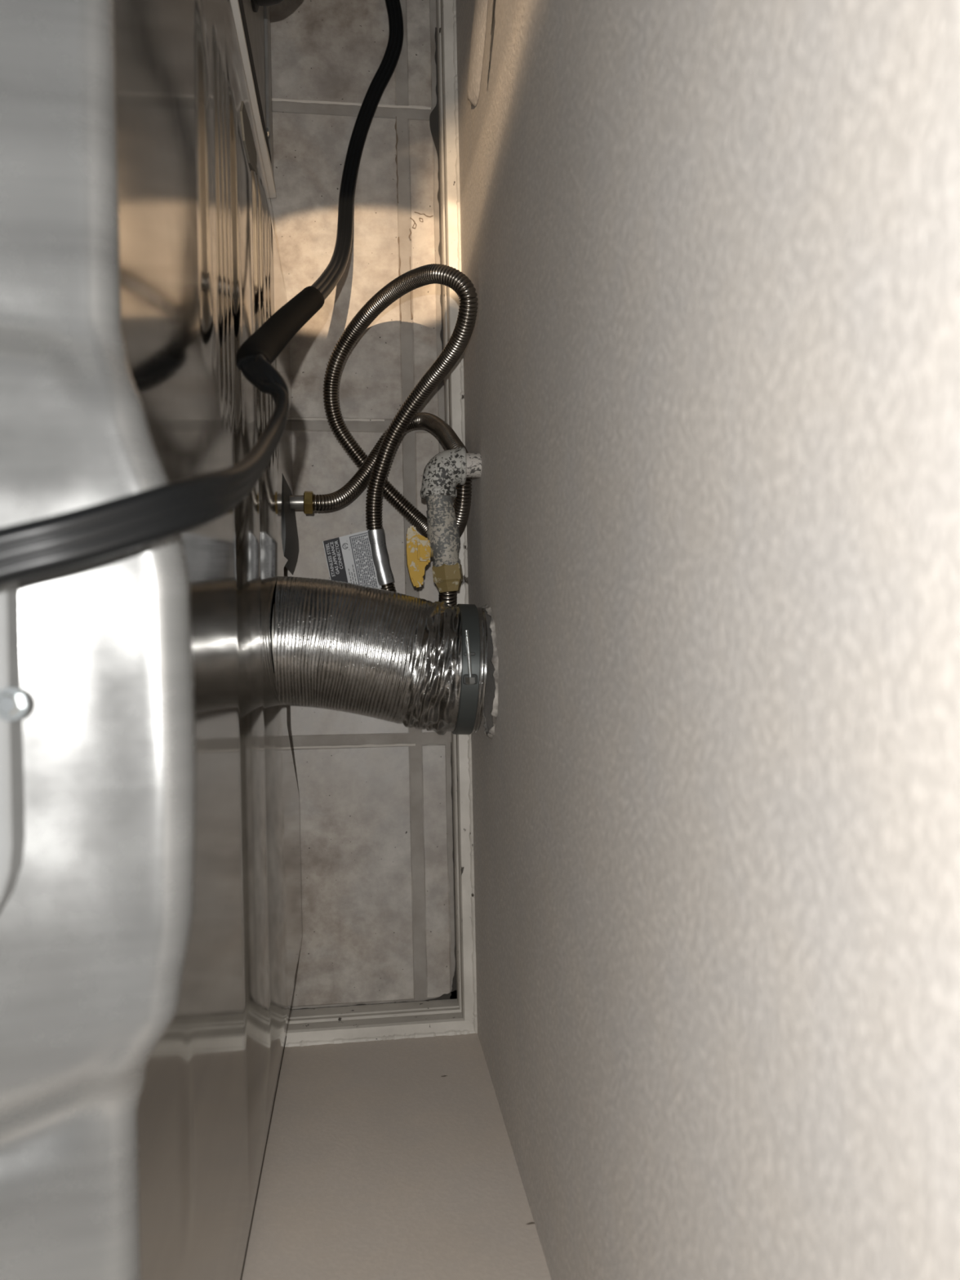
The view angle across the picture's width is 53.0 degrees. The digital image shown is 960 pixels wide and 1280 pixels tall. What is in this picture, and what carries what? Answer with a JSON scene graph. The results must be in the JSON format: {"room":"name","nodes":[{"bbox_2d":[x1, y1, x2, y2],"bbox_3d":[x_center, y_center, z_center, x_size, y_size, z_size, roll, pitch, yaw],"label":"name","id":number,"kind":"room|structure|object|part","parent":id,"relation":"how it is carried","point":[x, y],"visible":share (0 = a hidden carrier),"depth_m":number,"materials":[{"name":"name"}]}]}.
{"room":"utility area","nodes":[
{"label":"utility area","id":0,"kind":"room"},
{"bbox_2d":[269,0,457,1009],"bbox_3d":[-0.528,-0.440,0.958,1.107,0.031,1.798,-1,90,-7],"label":"floor","id":1,"kind":"structure","parent":0,"point":[375,795],"depth_m":0.99,"materials":[{"name":"grey tile"}]},
{"bbox_2d":[0,0,303,1279],"bbox_3d":[-0.458,-0.020,0.479,0.690,0.928,0.820,-1,90,-7],"label":"dryer","id":2,"kind":"object","parent":1,"relation":"on","point":[151,905],"visible":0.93,"depth_m":0.31,"materials":[{"name":"white metal"}]},
{"bbox_2d":[0,0,403,586],"bbox_3d":[-0.104,-0.354,0.628,0.119,0.726,0.768,14,88,-7],"label":"power cord","id":3,"kind":"object","parent":2,"relation":"hanging from","point":[73,538],"visible":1,"depth_m":0.30,"materials":[{"name":"black plastic"}]},
{"bbox_3d":[-0.152,-0.026,0.646,0.016,0.656,0.814,-1,90,-7],"label":"panel","id":4,"kind":"part","parent":2,"relation":"part of","materials":[{"name":"silver metal"}]},
{"bbox_2d":[273,576,487,734],"bbox_3d":[-0.083,0.014,0.792,0.181,0.116,0.112,10,89,-7],"label":"duct","id":5,"kind":"object","parent":2,"relation":"attached to","point":[417,663],"visible":1,"depth_m":0.75,"materials":[{"name":"metal"}]},
{"bbox_2d":[229,0,283,198],"bbox_3d":[-0.456,-0.792,0.486,0.688,0.914,0.698,-1,90,-7],"label":"washer","id":6,"kind":"object","parent":1,"relation":"on","point":[251,18],"visible":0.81,"depth_m":0.85,"materials":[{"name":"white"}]},
{"bbox_3d":[-0.164,-0.808,0.508,0.007,0.845,0.678,-1,90,-7],"label":"panel","id":7,"kind":"part","parent":6,"relation":"part of","materials":[{"name":"silver metal"}]},
{"bbox_2d":[250,0,283,12],"bbox_3d":[-0.172,-0.584,0.808,0.052,0.096,0.096,-1,90,-7],"label":"outlet","id":8,"kind":"object","parent":6,"relation":"attached to","point":[255,4],"depth_m":0.82,"materials":[{"name":"black"}]},
{"bbox_3d":[-0.218,-0.806,0.956,0.009,0.028,0.680,-1,90,-7],"label":"rail","id":9,"kind":"part","parent":6,"relation":"part of","materials":[{"name":"silver metal"}]},
{"bbox_2d":[303,263,478,605],"bbox_3d":[-0.086,-0.161,0.896,0.154,0.197,0.343,3,89,-7],"label":"gas hose","id":10,"kind":"object","parent":1,"relation":"on","point":[362,557],"visible":0.86,"depth_m":0.93,"materials":[{"name":"silver metal"}]},
{"bbox_3d":[-0.139,-0.069,0.933,0.016,0.007,0.058,-11,91,-7],"label":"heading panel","id":11,"kind":"part","parent":10,"relation":"part of","materials":[{"name":"grey paper"}]},
{"bbox_2d":[241,1029,551,1279],"bbox_3d":[-0.363,0.423,-0.182,1.117,2.330,0.065,-1,90,-7],"label":"wall","id":12,"kind":"structure","parent":0,"point":[388,1157],"depth_m":0.70,"materials":[{"name":"white paint"}]},
{"bbox_2d":[285,998,474,1043],"bbox_3d":[-0.357,0.388,0.935,0.707,0.057,0.014,-1,90,-7],"label":"baseboard","id":13,"kind":"structure","parent":12,"relation":"attached to","point":[375,1020],"depth_m":0.95,"materials":[{"name":"white paint"}]},
{"bbox_2d":[452,0,959,1279],"bbox_3d":[0.140,-0.454,-0.117,0.066,2.330,1.798,-1,90,-7],"label":"wall","id":14,"kind":"structure","parent":0,"point":[709,250],"depth_m":0.29,"materials":[{"name":"white paint"}]},
{"bbox_2d":[405,446,481,592],"bbox_3d":[-0.033,-0.105,0.833,0.055,0.033,0.128,9,89,-7],"label":"gas valve","id":15,"kind":"object","parent":14,"relation":"attached to","point":[447,468],"visible":1,"depth_m":0.82,"materials":[{"name":"metal"}]},
{"bbox_3d":[-0.053,-0.072,0.830,0.021,0.013,0.053,-1,90,-7],"label":"handle","id":16,"kind":"part","parent":15,"relation":"part of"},
{"bbox_3d":[-0.047,-0.077,0.831,0.012,0.012,0.012,-1,90,-7],"label":"handle stem","id":17,"kind":"part","parent":15,"relation":"part of","materials":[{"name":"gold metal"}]},
{"bbox_2d":[435,0,474,1025],"bbox_3d":[-0.032,-0.480,0.978,0.014,0.057,1.738,-1,90,-7],"label":"baseboard","id":18,"kind":"structure","parent":14,"relation":"attached to","point":[444,15],"depth_m":0.95,"materials":[{"name":"white paint"}]}
]}

